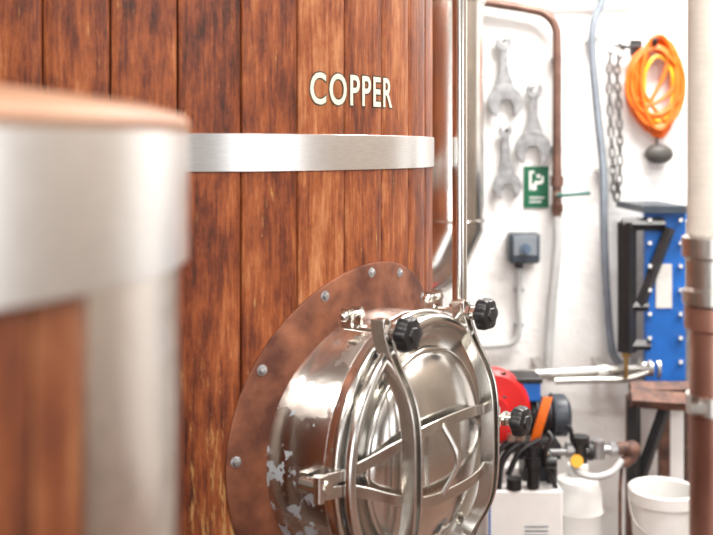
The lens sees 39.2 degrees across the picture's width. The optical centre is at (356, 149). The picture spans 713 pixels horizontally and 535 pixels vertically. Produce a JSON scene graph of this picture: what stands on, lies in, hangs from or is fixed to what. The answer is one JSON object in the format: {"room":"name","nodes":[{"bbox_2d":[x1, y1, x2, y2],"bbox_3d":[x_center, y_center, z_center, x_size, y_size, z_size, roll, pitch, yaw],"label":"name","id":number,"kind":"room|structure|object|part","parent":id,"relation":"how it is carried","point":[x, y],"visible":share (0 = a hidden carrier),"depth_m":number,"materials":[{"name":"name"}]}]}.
{"room":"processing plant","nodes":[
{"label":"processing plant","id":0,"kind":"room"},
{"bbox_2d":[443,0,686,534],"bbox_3d":[0.000,0.050,4.300,6.400,3.200,0.200,0,0,0],"label":"wall","id":1,"kind":"structure","parent":0,"point":[598,409],"depth_m":4.20,"materials":[{"name":"white paint"}]},
{"bbox_2d":[487,35,522,117],"bbox_3d":[0.621,-0.306,4.175,0.148,0.344,0.050,0,0,0],"label":"open-ended spanner","id":2,"kind":"object","parent":1,"relation":"attached to","point":[504,89],"visible":1,"depth_m":4.16,"materials":[{"name":"metal"}]},
{"bbox_2d":[493,125,521,198],"bbox_3d":[0.630,0.049,4.175,0.120,0.309,0.050,0,0,0],"label":"open-ended spanner","id":3,"kind":"object","parent":1,"relation":"attached to","point":[507,175],"visible":1,"depth_m":4.16,"materials":[{"name":"metal"}]},
{"bbox_2d":[481,232,539,348],"bbox_3d":[0.614,0.588,4.141,0.283,0.491,0.118,0,0,0],"label":"switch box","id":4,"kind":"object","parent":1,"relation":"attached to","point":[522,247],"visible":0.94,"depth_m":4.12,"materials":[{"name":"plastic"}]},
{"bbox_3d":[0.693,0.395,4.108,0.098,0.080,0.008,0,0,0],"label":"panel","id":5,"kind":"part","parent":4,"relation":"part of","materials":[{"name":"grey plastic"}]},
{"bbox_2d":[515,83,550,163],"bbox_3d":[0.735,-0.111,4.175,0.148,0.340,0.050,0,0,0],"label":"open-ended spanner","id":6,"kind":"object","parent":1,"relation":"attached to","point":[532,135],"visible":1,"depth_m":4.16,"materials":[{"name":"metal"}]},
{"bbox_2d":[523,166,548,207],"bbox_3d":[0.754,0.155,4.195,0.105,0.175,0.010,0,0,0],"label":"sign","id":7,"kind":"object","parent":1,"relation":"attached to","point":[535,178],"visible":1,"depth_m":4.19,"materials":[{"name":"green plastic"}]},
{"bbox_2d":[484,0,597,367],"bbox_3d":[0.739,0.088,4.141,0.876,1.661,0.118,0,0,0],"label":"pipe","id":8,"kind":"object","parent":1,"relation":"attached to","point":[556,180],"visible":0.96,"depth_m":4.12,"materials":[{"name":"copper"},{"name":"green plastic"}]},
{"bbox_3d":[0.888,0.180,4.092,0.136,0.024,0.021,0,0,0],"label":"lever handle","id":9,"kind":"part","parent":8,"relation":"part of","materials":[{"name":"green metal"}]},
{"bbox_2d":[508,353,661,384],"bbox_3d":[0.755,0.814,3.986,0.869,0.167,0.429,0,0,0],"label":"pipe","id":10,"kind":"object","parent":1,"relation":"attached to","point":[601,372],"visible":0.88,"depth_m":3.83,"materials":[{"name":"silver metal"}]},
{"bbox_2d":[622,353,630,378],"bbox_3d":[1.019,0.796,3.780,0.030,0.131,0.018,0,0,0],"label":"tap","id":11,"kind":"object","parent":10,"relation":"on","point":[625,355],"depth_m":3.77,"materials":[{"name":"gold metal"}]},
{"bbox_2d":[585,0,623,363],"bbox_3d":[1.044,0.089,4.152,0.183,1.665,0.097,0,0,0],"label":"hose","id":12,"kind":"object","parent":1,"relation":"attached to","point":[591,39],"visible":0.89,"depth_m":4.11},
{"bbox_2d":[606,40,641,201],"bbox_3d":[1.122,-0.122,4.155,0.171,0.679,0.070,0,0,-19],"label":"hanging chain","id":13,"kind":"object","parent":1,"relation":"hanging from","point":[635,45],"visible":1,"depth_m":4.14,"materials":[{"name":"metal"}]},
{"bbox_2d":[624,33,685,138],"bbox_3d":[1.233,-0.263,4.144,0.254,0.434,0.119,0,0,0],"label":"hose","id":14,"kind":"object","parent":1,"relation":"attached to","point":[639,103],"visible":1,"depth_m":4.12,"materials":[{"name":"orange rubber"}]},
{"bbox_2d":[645,137,673,163],"bbox_3d":[1.255,0.002,4.150,0.120,0.113,0.072,0,0,0],"label":"float","id":15,"kind":"object","parent":14,"relation":"hanging from","point":[657,153],"visible":1,"depth_m":4.13,"materials":[{"name":"black paint"}]},
{"bbox_3d":[0.000,1.700,0.600,6.400,0.100,7.600,0,0,0],"label":"floor","id":16,"kind":"structure","parent":0,"visible":0},
{"bbox_2d":[0,84,189,534],"bbox_3d":[-0.701,0.785,0.998,1.056,1.730,1.056,0,0,0],"label":"wood-clad mash tun","id":17,"kind":"object","parent":16,"relation":"on","point":[94,190],"visible":1,"depth_m":0.81,"materials":[{"name":"metal"}]},
{"bbox_3d":[-0.701,-0.049,0.998,1.056,0.062,1.056,0,0,0],"label":"copper lid","id":18,"kind":"part","parent":17,"relation":"part of","materials":[{"name":"orange metal"}]},
{"bbox_2d":[0,0,433,534],"bbox_3d":[-0.596,0.220,2.720,1.692,2.860,1.692,0,0,0],"label":"wood-clad copper vat","id":19,"kind":"object","parent":16,"relation":"on","point":[311,141],"visible":0.6,"depth_m":2.02,"materials":[{"name":"cedar"},{"name":"brushed steel"},{"name":"copper"}]},
{"bbox_2d":[266,307,414,534],"bbox_3d":[0.042,0.643,2.235,0.242,0.600,0.600,0,0,37],"label":"neck","id":20,"kind":"object","parent":19,"relation":"attached to","point":[304,425],"visible":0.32,"depth_m":2.02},
{"bbox_2d":[357,498,377,534],"bbox_3d":[-0.007,0.695,1.917,0.070,0.087,0.064,0,0,37],"label":"dish","id":21,"kind":"object","parent":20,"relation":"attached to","point":[367,527],"depth_m":1.99,"materials":[{"name":"metal"}]},
{"bbox_2d":[298,289,443,504],"bbox_3d":[0.099,0.643,2.179,0.086,0.632,0.684,0,0,36],"label":"bolt lugs","id":22,"kind":"object","parent":20,"relation":"attached to","point":[311,480],"visible":0.64,"depth_m":1.95,"materials":[{"name":"metal"}]},
{"bbox_2d":[344,316,421,352],"bbox_3d":[0.047,0.368,2.036,0.176,0.068,0.074,0,0,37],"label":"bolt","id":23,"kind":"object","parent":22,"relation":"attached to","point":[389,328],"depth_m":1.98,"materials":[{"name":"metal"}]},
{"bbox_3d":[0.103,0.368,1.994,0.036,0.068,0.074,0,0,37],"label":"knob","id":24,"kind":"part","parent":23,"relation":"part of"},
{"bbox_2d":[435,298,497,329],"bbox_3d":[0.235,0.368,2.283,0.176,0.068,0.074,0,0,37],"label":"bolt","id":25,"kind":"object","parent":22,"relation":"attached to","point":[468,312],"depth_m":2.23,"materials":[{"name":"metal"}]},
{"bbox_3d":[0.291,0.368,2.241,0.036,0.068,0.074,0,0,37],"label":"knob","id":26,"kind":"part","parent":25,"relation":"part of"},
{"bbox_2d":[499,405,531,436],"bbox_3d":[0.335,0.643,2.412,0.176,0.068,0.074,0,0,37],"label":"bolt","id":27,"kind":"object","parent":22,"relation":"attached to","point":[504,416],"depth_m":2.35,"materials":[{"name":"metal"}]},
{"bbox_3d":[0.391,0.643,2.369,0.036,0.068,0.074,0,0,37],"label":"knob","id":28,"kind":"part","parent":27,"relation":"part of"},
{"bbox_2d":[357,371,387,461],"bbox_3d":[0.003,0.506,1.930,0.070,0.154,0.097,0,0,37],"label":"dish","id":29,"kind":"object","parent":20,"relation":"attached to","point":[382,382],"depth_m":2.00,"materials":[{"name":"metal"}]},
{"bbox_2d":[371,389,400,454],"bbox_3d":[0.030,0.524,1.966,0.070,0.112,0.097,0,0,37],"label":"dish","id":30,"kind":"object","parent":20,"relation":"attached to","point":[388,430],"depth_m":2.01,"materials":[{"name":"metal"}]},
{"bbox_2d":[370,451,401,494],"bbox_3d":[0.030,0.641,1.966,0.070,0.085,0.104,0,0,37],"label":"dish","id":31,"kind":"object","parent":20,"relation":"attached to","point":[386,476],"depth_m":2.00,"materials":[{"name":"metal"}]},
{"bbox_2d":[325,462,483,507],"bbox_3d":[0.171,0.688,2.130,0.087,0.089,0.661,0,0,39],"label":"brace","id":32,"kind":"object","parent":31,"relation":"attached to","point":[363,492],"visible":0.66,"depth_m":2.02,"materials":[{"name":"metal"}]},
{"bbox_2d":[441,423,460,496],"bbox_3d":[0.194,0.643,2.073,0.043,0.151,0.012,0,0,10],"label":"strut","id":33,"kind":"object","parent":32,"relation":"attached to","point":[445,430],"depth_m":2.07,"materials":[{"name":"metal"}]},
{"bbox_2d":[373,501,400,534],"bbox_3d":[0.032,0.715,1.968,0.070,0.088,0.091,0,0,37],"label":"dish","id":34,"kind":"object","parent":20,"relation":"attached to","point":[388,517],"depth_m":2.01,"materials":[{"name":"metal"}]},
{"bbox_2d":[370,319,416,534],"bbox_3d":[0.074,0.643,2.003,0.112,0.600,0.006,0,0,37],"label":"strap","id":35,"kind":"object","parent":20,"relation":"attached to","point":[407,423],"visible":0.98,"depth_m":1.98,"materials":[{"name":"metal"}]},
{"bbox_2d":[377,317,422,534],"bbox_3d":[0.087,0.643,2.020,0.112,0.600,0.006,0,0,37],"label":"strap","id":36,"kind":"object","parent":20,"relation":"attached to","point":[419,440],"visible":0.44,"depth_m":1.99,"materials":[{"name":"metal"}]},
{"bbox_2d":[331,309,471,534],"bbox_3d":[0.142,0.643,2.161,0.384,0.594,0.487,0,0,0],"label":"rim","id":37,"kind":"object","parent":20,"relation":"attached to","point":[426,318],"depth_m":1.95,"materials":[{"name":"silver metal"}]},
{"bbox_2d":[397,325,479,426],"bbox_3d":[0.150,0.465,2.123,0.070,0.200,0.319,0,0,37],"label":"dish","id":38,"kind":"object","parent":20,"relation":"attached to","point":[441,383],"depth_m":2.15,"materials":[{"name":"metal"}]},
{"bbox_2d":[423,430,454,495],"bbox_3d":[0.146,0.653,2.118,0.070,0.127,0.121,0,0,37],"label":"dish","id":39,"kind":"object","parent":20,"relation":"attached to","point":[438,455],"depth_m":2.09,"materials":[{"name":"metal"}]},
{"bbox_2d":[324,404,499,484],"bbox_3d":[0.171,0.599,2.130,0.087,0.089,0.661,0,0,39],"label":"brace","id":40,"kind":"object","parent":39,"relation":"attached to","point":[336,477],"visible":0.72,"depth_m":1.99,"materials":[{"name":"metal"}]},
{"bbox_2d":[364,345,479,534],"bbox_3d":[0.151,0.643,2.152,0.014,0.440,0.440,0,0,37],"label":"bead","id":41,"kind":"object","parent":39,"relation":"attached to","point":[418,352],"visible":0.66,"depth_m":2.02,"materials":[{"name":"metal"}]},
{"bbox_2d":[419,481,478,534],"bbox_3d":[0.172,0.784,2.152,0.070,0.099,0.237,0,0,37],"label":"dish","id":42,"kind":"object","parent":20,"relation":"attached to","point":[437,519],"depth_m":2.16,"materials":[{"name":"metal"}]},
{"bbox_2d":[447,415,480,485],"bbox_3d":[0.207,0.653,2.199,0.070,0.129,0.138,0,0,37],"label":"dish","id":43,"kind":"object","parent":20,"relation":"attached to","point":[465,434],"depth_m":2.20,"materials":[{"name":"metal"}]},
{"bbox_2d":[451,300,494,534],"bbox_3d":[0.261,0.643,2.250,0.112,0.600,0.006,0,0,37],"label":"strap","id":44,"kind":"object","parent":20,"relation":"attached to","point":[484,492],"visible":0.9,"depth_m":2.23,"materials":[{"name":"metal"}]},
{"bbox_2d":[456,299,499,534],"bbox_3d":[0.274,0.643,2.267,0.112,0.600,0.006,0,0,37],"label":"strap","id":45,"kind":"object","parent":20,"relation":"attached to","point":[467,302],"visible":0.48,"depth_m":2.24,"materials":[{"name":"metal"}]},
{"bbox_2d":[449,0,466,316],"bbox_3d":[0.258,0.050,2.500,0.100,3.200,0.100,0,0,0],"label":"riser pipe","id":46,"kind":"object","parent":16,"relation":"on","point":[459,7],"visible":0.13,"depth_m":2.48,"materials":[{"name":"silver metal"}]},
{"bbox_2d":[476,462,562,534],"bbox_3d":[0.571,1.405,3.558,0.262,0.491,0.325,0,0,0],"label":"base cabinet","id":47,"kind":"object","parent":16,"relation":"on","point":[527,511],"visible":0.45,"depth_m":3.40,"materials":[{"name":"white plastic"}]},
{"bbox_2d":[491,366,573,491],"bbox_3d":[0.550,0.963,3.508,0.415,0.400,0.240,0,0,0],"label":"pump","id":48,"kind":"object","parent":47,"relation":"on","point":[552,414],"visible":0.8,"depth_m":3.45,"materials":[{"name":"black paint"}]},
{"bbox_2d":[500,371,506,398],"bbox_3d":[0.508,0.888,3.470,0.044,0.236,0.044,0,0,0],"label":"outlet","id":49,"kind":"object","parent":48,"relation":"attached to","point":[503,374],"depth_m":3.45,"materials":[{"name":"paint"}]},
{"bbox_3d":[0.581,0.801,3.530,0.130,0.018,0.130,0,0,0],"label":"terminal lid","id":50,"kind":"part","parent":48,"relation":"part of","materials":[{"name":"black plastic"}]},
{"bbox_3d":[0.641,0.941,3.550,0.182,0.131,0.124,0,0,0],"label":"motor","id":51,"kind":"part","parent":48,"relation":"part of","materials":[{"name":"black paint"}]},
{"bbox_3d":[0.611,1.309,3.399,0.080,0.064,0.004,0,0,0],"label":"vent panel","id":52,"kind":"part","parent":47,"relation":"part of","materials":[{"name":"grey plastic"}]},
{"bbox_2d":[557,462,603,534],"bbox_3d":[0.800,1.393,3.620,0.184,0.515,0.184,0,0,0],"label":"drum","id":53,"kind":"object","parent":16,"relation":"on","point":[583,511],"visible":0.62,"depth_m":3.55,"materials":[{"name":"white plastic"}]},
{"bbox_2d":[547,433,640,534],"bbox_3d":[0.817,1.325,3.483,0.354,0.649,0.102,0,0,0],"label":"valve pipework","id":54,"kind":"object","parent":16,"relation":"on","point":[582,450],"visible":0.86,"depth_m":3.48,"materials":[{"name":"metal"}]},
{"bbox_2d":[616,201,688,534],"bbox_3d":[1.194,0.930,3.923,0.334,1.439,0.505,0,0,14],"label":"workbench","id":55,"kind":"object","parent":16,"relation":"on","point":[651,265],"visible":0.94,"depth_m":3.78,"materials":[{"name":"blue paint"}]},
{"bbox_3d":[1.096,0.510,3.780,0.218,0.508,0.071,0,0,0],"label":"black frame","id":56,"kind":"part","parent":55,"relation":"part of","materials":[{"name":"paint"}]},
{"bbox_3d":[1.166,0.224,3.955,0.177,0.026,0.390,0,0,0],"label":"rail","id":57,"kind":"part","parent":55,"relation":"part of","materials":[{"name":"metal"}]},
{"bbox_3d":[1.174,0.581,3.815,0.156,0.707,0.030,0,0,0],"label":"plate","id":58,"kind":"part","parent":55,"relation":"part of","materials":[{"name":"blue paint"}]},
{"bbox_2d":[628,476,688,534],"bbox_3d":[1.075,1.415,3.498,0.247,0.470,0.247,0,0,-45],"label":"bucket","id":59,"kind":"object","parent":16,"relation":"on","point":[658,505],"visible":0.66,"depth_m":3.43,"materials":[{"name":"plastic"}]},
{"bbox_3d":[1.075,1.281,3.430,0.255,0.146,0.147,0,0,0],"label":"bail handle","id":60,"kind":"part","parent":59,"relation":"part of","materials":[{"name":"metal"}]},
{"bbox_2d":[681,0,712,534],"bbox_3d":[0.570,0.049,1.600,0.120,3.202,0.120,0,0,0],"label":"pipe","id":61,"kind":"object","parent":16,"relation":"on","point":[697,244],"visible":1,"depth_m":1.57,"materials":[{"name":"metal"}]},
{"bbox_3d":[0.568,0.405,1.600,0.086,0.030,0.082,0,0,0],"label":"lever","id":62,"kind":"part","parent":61,"relation":"part of","materials":[{"name":"metal"}]},
{"bbox_3d":[0.000,-1.600,0.600,6.400,0.100,7.600,0,0,0],"label":"ceiling","id":63,"kind":"structure","parent":0,"visible":0},
{"bbox_2d":[432,0,485,293],"bbox_3d":[0.215,-0.445,3.893,0.583,2.209,0.604,0,0,0],"label":"duct","id":64,"kind":"object","parent":63,"relation":"hanging from","point":[441,9],"visible":0.39,"depth_m":3.63,"materials":[{"name":"silver metal"}]}
]}

